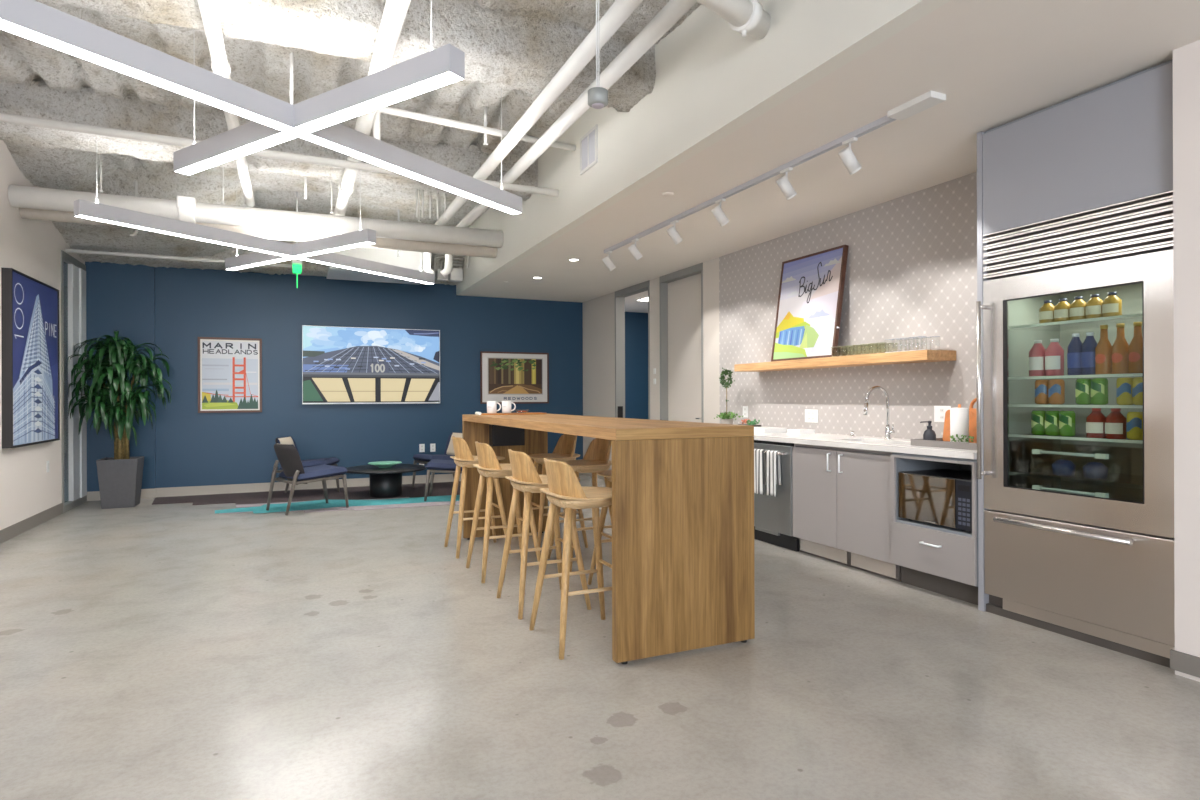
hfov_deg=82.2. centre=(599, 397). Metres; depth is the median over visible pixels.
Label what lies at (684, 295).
door
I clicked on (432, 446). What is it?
wall outlet
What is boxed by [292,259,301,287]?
exit sign
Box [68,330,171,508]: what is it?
potted plant
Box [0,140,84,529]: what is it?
wall
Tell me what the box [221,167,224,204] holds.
rod
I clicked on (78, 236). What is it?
ceiling
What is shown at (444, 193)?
conduit
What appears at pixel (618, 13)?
pipe
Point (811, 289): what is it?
poster
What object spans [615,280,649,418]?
trim
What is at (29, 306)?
framed picture
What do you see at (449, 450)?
cushion
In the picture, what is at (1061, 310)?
drink bottle
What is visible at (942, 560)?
base cabinet
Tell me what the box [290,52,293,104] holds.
rod
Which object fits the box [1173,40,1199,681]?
wall
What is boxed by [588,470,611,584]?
bar stool
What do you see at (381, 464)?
bowl
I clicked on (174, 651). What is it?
floor
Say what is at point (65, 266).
window frame
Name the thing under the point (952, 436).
plant
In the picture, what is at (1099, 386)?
drink can
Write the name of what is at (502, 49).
ceiling
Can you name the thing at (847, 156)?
track spotlight
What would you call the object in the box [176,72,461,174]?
diffuser
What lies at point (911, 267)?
wall
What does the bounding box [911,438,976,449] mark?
tray
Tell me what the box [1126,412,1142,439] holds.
drink can
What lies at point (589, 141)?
air vent
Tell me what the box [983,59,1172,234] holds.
upper cabinet
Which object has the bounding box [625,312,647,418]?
wall
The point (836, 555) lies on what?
toe kick
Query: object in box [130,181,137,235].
conduit
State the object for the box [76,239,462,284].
trim
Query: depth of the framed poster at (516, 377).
10.49 m
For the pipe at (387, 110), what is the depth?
5.30 m
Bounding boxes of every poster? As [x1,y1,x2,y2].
[198,337,261,412]
[480,351,548,403]
[771,245,848,361]
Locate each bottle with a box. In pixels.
[923,429,935,440]
[1029,340,1045,376]
[1039,300,1054,322]
[1045,339,1063,375]
[1054,298,1069,321]
[1067,333,1082,374]
[1069,296,1085,319]
[1081,332,1097,374]
[1085,294,1102,318]
[1086,408,1105,437]
[1095,325,1111,374]
[1102,292,1121,316]
[1105,408,1126,438]
[1112,323,1128,373]
[1128,322,1142,373]
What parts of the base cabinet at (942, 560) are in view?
handle, frame, drawer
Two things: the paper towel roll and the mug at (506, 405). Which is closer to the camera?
the paper towel roll
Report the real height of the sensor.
1.083 m
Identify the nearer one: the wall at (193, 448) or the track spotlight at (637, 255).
the track spotlight at (637, 255)
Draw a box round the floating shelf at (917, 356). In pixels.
[734,350,955,371]
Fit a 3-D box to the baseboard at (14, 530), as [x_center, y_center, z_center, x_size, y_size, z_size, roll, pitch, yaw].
[-3.029,1.181,1.212,0.012,0.112,13.590,0,0,-24]
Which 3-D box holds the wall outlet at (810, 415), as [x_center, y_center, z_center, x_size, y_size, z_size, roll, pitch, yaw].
[1.886,0.165,6.134,0.008,0.115,0.165,0,0,-24]
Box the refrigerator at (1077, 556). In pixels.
[976,190,1174,667]
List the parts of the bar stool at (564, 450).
leg, leg, seat, backrest, leg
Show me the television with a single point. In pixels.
(341, 365)
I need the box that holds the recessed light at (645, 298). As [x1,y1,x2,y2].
[635,296,647,300]
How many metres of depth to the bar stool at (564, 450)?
5.64 m
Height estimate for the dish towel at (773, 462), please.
0.362 m
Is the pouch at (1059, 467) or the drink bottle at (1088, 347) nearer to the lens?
the drink bottle at (1088, 347)
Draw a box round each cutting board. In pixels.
[943,410,949,440]
[969,398,976,442]
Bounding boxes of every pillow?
[278,437,294,445]
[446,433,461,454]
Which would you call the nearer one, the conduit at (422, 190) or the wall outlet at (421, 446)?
the conduit at (422, 190)
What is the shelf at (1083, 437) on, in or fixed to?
attached to the refrigerator at (1077, 556)
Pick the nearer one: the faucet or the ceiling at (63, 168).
the faucet
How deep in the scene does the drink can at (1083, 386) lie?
3.53 m
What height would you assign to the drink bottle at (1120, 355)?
0.249 m
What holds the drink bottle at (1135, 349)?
on the refrigerator at (1077, 556)
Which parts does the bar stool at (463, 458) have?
leg, leg, backrest, seat, leg, leg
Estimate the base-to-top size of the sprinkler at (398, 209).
0.608 m
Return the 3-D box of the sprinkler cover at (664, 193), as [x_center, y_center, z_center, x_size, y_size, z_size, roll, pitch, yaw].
[0.507,-1.516,5.126,0.090,0.008,0.090,0,0,-24]
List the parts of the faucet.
spout, lever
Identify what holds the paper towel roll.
on the tray at (939, 442)
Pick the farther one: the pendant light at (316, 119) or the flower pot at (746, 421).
the flower pot at (746, 421)
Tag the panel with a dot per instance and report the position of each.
(983, 598)
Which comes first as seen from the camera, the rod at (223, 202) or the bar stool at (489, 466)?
the bar stool at (489, 466)
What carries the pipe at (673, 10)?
attached to the wall at (712, 80)
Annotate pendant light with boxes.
[0,0,521,214]
[74,139,434,283]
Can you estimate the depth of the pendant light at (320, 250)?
6.49 m
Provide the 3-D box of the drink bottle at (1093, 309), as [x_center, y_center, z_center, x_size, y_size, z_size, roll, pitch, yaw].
[2.526,-0.463,3.507,0.079,0.124,0.078,0,0,-24]
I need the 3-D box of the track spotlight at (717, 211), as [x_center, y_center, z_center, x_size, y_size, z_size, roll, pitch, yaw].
[0.907,-1.391,5.184,0.146,0.197,0.090,0,0,-24]
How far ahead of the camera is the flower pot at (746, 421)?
6.59 m
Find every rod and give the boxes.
[99,154,102,192]
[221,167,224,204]
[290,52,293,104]
[296,191,297,211]
[330,181,332,213]
[418,190,420,221]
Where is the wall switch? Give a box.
[46,461,48,471]
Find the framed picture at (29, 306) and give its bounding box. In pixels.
[1,267,59,448]
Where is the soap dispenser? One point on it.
(929, 434)
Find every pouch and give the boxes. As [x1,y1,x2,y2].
[1052,459,1075,474]
[1083,462,1107,477]
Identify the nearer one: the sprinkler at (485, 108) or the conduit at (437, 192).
the sprinkler at (485, 108)
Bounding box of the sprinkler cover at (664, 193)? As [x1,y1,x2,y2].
[662,192,673,195]
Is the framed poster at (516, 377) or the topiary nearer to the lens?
the topiary
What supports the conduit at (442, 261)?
attached to the wall at (712, 80)
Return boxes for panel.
[977,131,993,610]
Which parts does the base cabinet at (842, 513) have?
door, handle, door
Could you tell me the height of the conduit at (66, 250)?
0.040 m
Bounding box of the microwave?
[899,469,971,532]
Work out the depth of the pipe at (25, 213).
7.25 m
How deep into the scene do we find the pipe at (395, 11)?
3.93 m
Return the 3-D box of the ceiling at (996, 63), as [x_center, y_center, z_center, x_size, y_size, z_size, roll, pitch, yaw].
[2.983,-1.587,4.842,4.790,0.125,15.600,0,0,-24]
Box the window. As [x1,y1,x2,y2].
[61,250,86,512]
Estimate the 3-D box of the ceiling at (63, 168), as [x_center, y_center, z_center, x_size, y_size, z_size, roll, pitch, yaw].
[-4.881,-2.444,6.229,0.750,0.842,1.550,0,0,-24]
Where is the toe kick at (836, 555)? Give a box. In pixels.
[800,538,848,563]
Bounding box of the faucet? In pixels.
[863,386,894,439]
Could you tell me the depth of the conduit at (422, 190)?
7.36 m
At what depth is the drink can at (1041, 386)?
3.73 m
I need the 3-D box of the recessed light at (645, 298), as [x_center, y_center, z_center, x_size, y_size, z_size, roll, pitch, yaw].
[0.961,-1.506,10.455,0.640,0.019,0.640,0,0,-24]
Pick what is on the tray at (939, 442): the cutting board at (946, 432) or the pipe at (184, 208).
the cutting board at (946, 432)
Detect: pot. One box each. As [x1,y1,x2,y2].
[720,419,732,423]
[738,419,760,426]
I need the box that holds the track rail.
[604,91,945,252]
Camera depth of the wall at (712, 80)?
4.19 m
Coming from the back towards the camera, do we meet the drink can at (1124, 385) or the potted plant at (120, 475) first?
the potted plant at (120, 475)
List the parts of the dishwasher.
handle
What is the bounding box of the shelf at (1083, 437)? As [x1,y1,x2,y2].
[1019,433,1142,440]
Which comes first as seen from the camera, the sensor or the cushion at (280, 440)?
the sensor
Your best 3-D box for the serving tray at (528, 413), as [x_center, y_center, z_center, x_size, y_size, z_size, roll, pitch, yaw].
[-0.755,0.140,5.939,0.580,0.012,0.260,0,0,-28]
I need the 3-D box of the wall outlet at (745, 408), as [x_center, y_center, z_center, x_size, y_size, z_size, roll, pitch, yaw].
[1.486,0.146,7.029,0.008,0.115,0.085,0,0,-24]
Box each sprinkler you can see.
[397,209,400,256]
[483,106,487,144]
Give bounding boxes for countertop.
[754,431,976,458]
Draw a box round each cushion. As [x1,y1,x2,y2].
[277,436,300,458]
[444,432,461,455]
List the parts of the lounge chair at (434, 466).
leg, leg, seat, rail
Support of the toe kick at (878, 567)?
attached to the base cabinet at (842, 513)
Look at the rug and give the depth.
8.23 m
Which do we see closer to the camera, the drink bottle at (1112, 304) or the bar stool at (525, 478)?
the drink bottle at (1112, 304)
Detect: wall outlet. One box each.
[419,444,424,451]
[430,444,434,451]
[743,406,747,417]
[805,409,817,422]
[934,406,950,421]
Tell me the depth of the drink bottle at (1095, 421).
3.48 m
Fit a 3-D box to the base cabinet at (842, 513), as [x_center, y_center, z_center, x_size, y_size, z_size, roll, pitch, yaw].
[1.972,0.789,5.082,0.636,0.861,0.980,0,0,-24]
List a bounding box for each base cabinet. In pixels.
[792,443,900,581]
[890,452,977,604]
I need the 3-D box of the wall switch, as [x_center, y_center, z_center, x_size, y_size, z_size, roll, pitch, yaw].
[-5.617,0.702,6.995,0.010,0.115,0.072,0,0,-24]
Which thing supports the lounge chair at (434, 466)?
on the rug
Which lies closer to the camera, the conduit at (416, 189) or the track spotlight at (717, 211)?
the track spotlight at (717, 211)
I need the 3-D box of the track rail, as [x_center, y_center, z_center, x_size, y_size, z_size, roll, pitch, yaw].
[0.873,-1.506,5.262,0.110,0.032,4.010,0,0,-24]
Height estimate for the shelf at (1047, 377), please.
0.006 m
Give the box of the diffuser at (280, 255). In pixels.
[227,242,374,269]
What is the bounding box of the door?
[668,273,701,422]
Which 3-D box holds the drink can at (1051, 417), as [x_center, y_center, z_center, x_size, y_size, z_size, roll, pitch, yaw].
[2.441,0.138,3.704,0.073,0.134,0.072,0,0,-24]
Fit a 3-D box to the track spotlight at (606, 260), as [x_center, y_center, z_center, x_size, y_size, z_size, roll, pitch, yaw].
[0.091,-1.388,7.010,0.146,0.197,0.090,0,0,-24]
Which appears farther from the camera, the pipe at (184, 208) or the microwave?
the pipe at (184, 208)
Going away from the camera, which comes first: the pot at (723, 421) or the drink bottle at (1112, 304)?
the drink bottle at (1112, 304)
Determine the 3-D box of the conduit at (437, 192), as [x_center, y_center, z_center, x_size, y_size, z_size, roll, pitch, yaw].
[-1.755,-2.097,7.434,0.022,0.340,0.022,0,0,-24]
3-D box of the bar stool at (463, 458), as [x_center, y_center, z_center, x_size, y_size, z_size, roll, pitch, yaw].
[-0.992,0.772,5.553,0.443,0.917,0.490,0,0,-24]
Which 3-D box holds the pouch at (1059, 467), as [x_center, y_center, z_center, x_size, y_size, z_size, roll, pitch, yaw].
[2.498,0.373,3.702,0.110,0.080,0.110,0,0,-24]
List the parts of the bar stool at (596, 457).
leg, leg, seat, leg, backrest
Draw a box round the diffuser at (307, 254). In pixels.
[76,215,432,283]
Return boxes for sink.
[829,449,889,455]
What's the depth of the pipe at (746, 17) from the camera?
3.34 m
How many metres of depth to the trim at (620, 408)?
9.86 m
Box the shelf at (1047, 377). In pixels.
[1046,376,1142,379]
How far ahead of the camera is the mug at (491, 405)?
5.84 m
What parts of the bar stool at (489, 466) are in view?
leg, leg, backrest, seat, leg, leg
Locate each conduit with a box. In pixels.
[65,249,291,267]
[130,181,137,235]
[304,176,306,198]
[416,189,417,217]
[422,190,423,217]
[429,192,430,218]
[434,256,463,268]
[437,192,438,219]
[440,260,463,268]
[444,193,445,219]
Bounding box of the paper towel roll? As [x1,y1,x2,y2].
[950,404,968,442]
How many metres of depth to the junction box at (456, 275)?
9.58 m
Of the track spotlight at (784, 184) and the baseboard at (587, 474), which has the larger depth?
the baseboard at (587, 474)
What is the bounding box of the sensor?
[588,0,607,108]
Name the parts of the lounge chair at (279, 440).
seat, leg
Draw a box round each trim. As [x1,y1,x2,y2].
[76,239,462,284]
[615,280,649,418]
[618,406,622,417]
[659,263,703,422]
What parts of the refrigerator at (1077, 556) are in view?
door handle, drawer handle, bin handle, bin handle, handle, handle, door, drawer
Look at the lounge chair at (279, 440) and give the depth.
8.54 m
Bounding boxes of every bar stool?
[444,436,510,557]
[466,441,540,582]
[496,449,590,619]
[528,434,587,547]
[529,457,611,659]
[548,438,611,571]
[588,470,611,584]
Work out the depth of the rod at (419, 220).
7.57 m
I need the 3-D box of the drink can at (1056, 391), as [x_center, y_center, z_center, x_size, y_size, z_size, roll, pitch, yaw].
[2.448,-0.030,3.686,0.073,0.134,0.072,0,0,-24]
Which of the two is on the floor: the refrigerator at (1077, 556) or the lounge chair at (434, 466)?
the refrigerator at (1077, 556)
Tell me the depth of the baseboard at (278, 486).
9.03 m
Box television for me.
[302,325,439,403]
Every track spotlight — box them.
[602,251,615,270]
[628,238,641,260]
[667,220,682,244]
[711,198,728,226]
[776,167,796,199]
[838,137,861,174]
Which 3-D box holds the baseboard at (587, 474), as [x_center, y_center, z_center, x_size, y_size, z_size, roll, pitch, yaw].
[0.570,1.169,9.081,0.012,0.112,4.118,0,0,-24]
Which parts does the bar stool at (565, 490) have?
leg, backrest, leg, seat, leg, leg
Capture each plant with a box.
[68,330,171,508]
[949,434,974,442]
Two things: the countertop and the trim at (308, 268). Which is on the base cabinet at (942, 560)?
the countertop
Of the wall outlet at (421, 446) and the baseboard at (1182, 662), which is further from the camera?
the wall outlet at (421, 446)
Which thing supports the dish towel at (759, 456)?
hanging from the dishwasher
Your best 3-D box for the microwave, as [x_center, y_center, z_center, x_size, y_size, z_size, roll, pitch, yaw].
[2.236,0.638,4.308,0.424,0.312,0.538,0,0,-24]
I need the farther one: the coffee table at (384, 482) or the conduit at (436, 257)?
the conduit at (436, 257)
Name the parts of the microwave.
door, control panel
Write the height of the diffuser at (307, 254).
0.008 m
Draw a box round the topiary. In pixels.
[714,368,742,423]
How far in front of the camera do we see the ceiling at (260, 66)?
5.18 m
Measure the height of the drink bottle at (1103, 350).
0.249 m
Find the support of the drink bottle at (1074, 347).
on the refrigerator at (1077, 556)
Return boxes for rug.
[152,482,460,513]
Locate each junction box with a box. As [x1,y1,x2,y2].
[436,269,447,280]
[448,268,462,281]
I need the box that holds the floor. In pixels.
[0,474,1199,799]
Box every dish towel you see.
[754,449,765,494]
[766,450,780,496]
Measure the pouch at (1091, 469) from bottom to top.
0.080 m
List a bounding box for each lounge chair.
[266,443,348,515]
[273,436,339,497]
[412,432,461,487]
[424,459,461,500]
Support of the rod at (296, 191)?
hanging from the ceiling at (260, 66)
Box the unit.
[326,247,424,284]
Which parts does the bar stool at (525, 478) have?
leg, leg, backrest, seat, leg, leg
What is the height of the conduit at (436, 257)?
0.182 m
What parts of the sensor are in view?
hanging rod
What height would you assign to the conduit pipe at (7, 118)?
0.093 m
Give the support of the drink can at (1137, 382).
on the refrigerator at (1077, 556)
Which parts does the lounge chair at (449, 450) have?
leg, seat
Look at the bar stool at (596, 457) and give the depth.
5.18 m
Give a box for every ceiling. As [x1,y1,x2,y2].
[0,0,701,226]
[0,81,537,201]
[3,140,117,190]
[37,162,255,267]
[39,0,655,111]
[463,0,1199,312]
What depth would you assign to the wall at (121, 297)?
8.44 m
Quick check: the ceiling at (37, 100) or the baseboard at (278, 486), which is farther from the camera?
the baseboard at (278, 486)
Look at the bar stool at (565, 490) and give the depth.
3.39 m
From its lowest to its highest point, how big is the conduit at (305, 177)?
0.330 m
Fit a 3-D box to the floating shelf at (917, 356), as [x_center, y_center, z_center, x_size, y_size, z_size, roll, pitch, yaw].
[1.901,-0.290,5.759,0.284,0.070,2.238,0,0,-24]
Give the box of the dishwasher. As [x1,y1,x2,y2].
[754,440,798,551]
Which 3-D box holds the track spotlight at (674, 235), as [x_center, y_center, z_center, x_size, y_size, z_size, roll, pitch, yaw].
[0.629,-1.390,5.805,0.146,0.197,0.090,0,0,-24]
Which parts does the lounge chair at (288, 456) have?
leg, leg, cross rail, seat, rail, leg, leg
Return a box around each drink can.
[1031,410,1045,434]
[1035,380,1048,403]
[1045,411,1059,435]
[1048,379,1064,404]
[1059,411,1075,436]
[1075,379,1091,404]
[1091,378,1107,404]
[1116,377,1132,404]
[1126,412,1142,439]
[1132,377,1142,404]
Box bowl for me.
[368,461,401,467]
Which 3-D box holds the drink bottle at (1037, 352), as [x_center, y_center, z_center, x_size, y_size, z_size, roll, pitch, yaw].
[2.407,-0.215,3.777,0.086,0.199,0.085,0,0,-24]
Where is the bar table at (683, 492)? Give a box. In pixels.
[462,414,754,663]
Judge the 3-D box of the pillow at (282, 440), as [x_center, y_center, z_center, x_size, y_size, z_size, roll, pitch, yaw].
[-3.905,0.652,8.619,0.147,0.300,0.380,0,0,-2]
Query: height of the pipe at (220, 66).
0.134 m
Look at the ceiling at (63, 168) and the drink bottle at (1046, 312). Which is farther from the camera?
the ceiling at (63, 168)
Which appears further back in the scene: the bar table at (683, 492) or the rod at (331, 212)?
the rod at (331, 212)
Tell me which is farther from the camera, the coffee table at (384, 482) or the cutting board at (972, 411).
the coffee table at (384, 482)
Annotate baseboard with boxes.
[0,503,62,543]
[87,473,582,500]
[583,473,603,479]
[1170,649,1199,677]
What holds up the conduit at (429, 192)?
attached to the ceiling at (260, 66)
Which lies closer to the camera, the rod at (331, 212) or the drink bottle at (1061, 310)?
the drink bottle at (1061, 310)
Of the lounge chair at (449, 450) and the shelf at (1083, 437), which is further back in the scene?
the lounge chair at (449, 450)
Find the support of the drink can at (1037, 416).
on the refrigerator at (1077, 556)
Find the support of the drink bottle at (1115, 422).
on the refrigerator at (1077, 556)
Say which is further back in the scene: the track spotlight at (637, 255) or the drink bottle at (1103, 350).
the track spotlight at (637, 255)
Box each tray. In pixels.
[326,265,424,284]
[481,412,546,414]
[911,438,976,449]
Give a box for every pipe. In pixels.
[0,113,558,196]
[8,185,502,247]
[19,208,496,257]
[197,0,254,206]
[334,0,410,215]
[373,107,575,150]
[423,0,642,273]
[440,0,696,277]
[696,0,770,39]
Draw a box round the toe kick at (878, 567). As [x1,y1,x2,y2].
[851,552,897,577]
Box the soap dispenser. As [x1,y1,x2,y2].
[920,421,935,440]
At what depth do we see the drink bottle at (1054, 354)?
3.67 m
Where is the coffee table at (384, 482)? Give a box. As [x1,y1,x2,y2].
[346,464,426,497]
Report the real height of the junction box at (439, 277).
0.140 m
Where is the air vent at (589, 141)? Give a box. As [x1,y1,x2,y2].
[580,124,597,174]
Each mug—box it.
[487,401,500,412]
[502,401,515,412]
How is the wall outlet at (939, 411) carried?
attached to the wall at (911, 267)
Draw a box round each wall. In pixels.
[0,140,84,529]
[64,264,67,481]
[85,261,155,491]
[155,267,582,487]
[456,0,950,295]
[583,172,976,469]
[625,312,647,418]
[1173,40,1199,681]
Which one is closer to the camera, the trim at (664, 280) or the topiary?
the topiary
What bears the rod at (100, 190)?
hanging from the ceiling at (260, 66)
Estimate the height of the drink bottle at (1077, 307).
0.124 m
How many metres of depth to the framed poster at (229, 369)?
8.91 m
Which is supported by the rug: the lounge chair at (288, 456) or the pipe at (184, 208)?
the lounge chair at (288, 456)

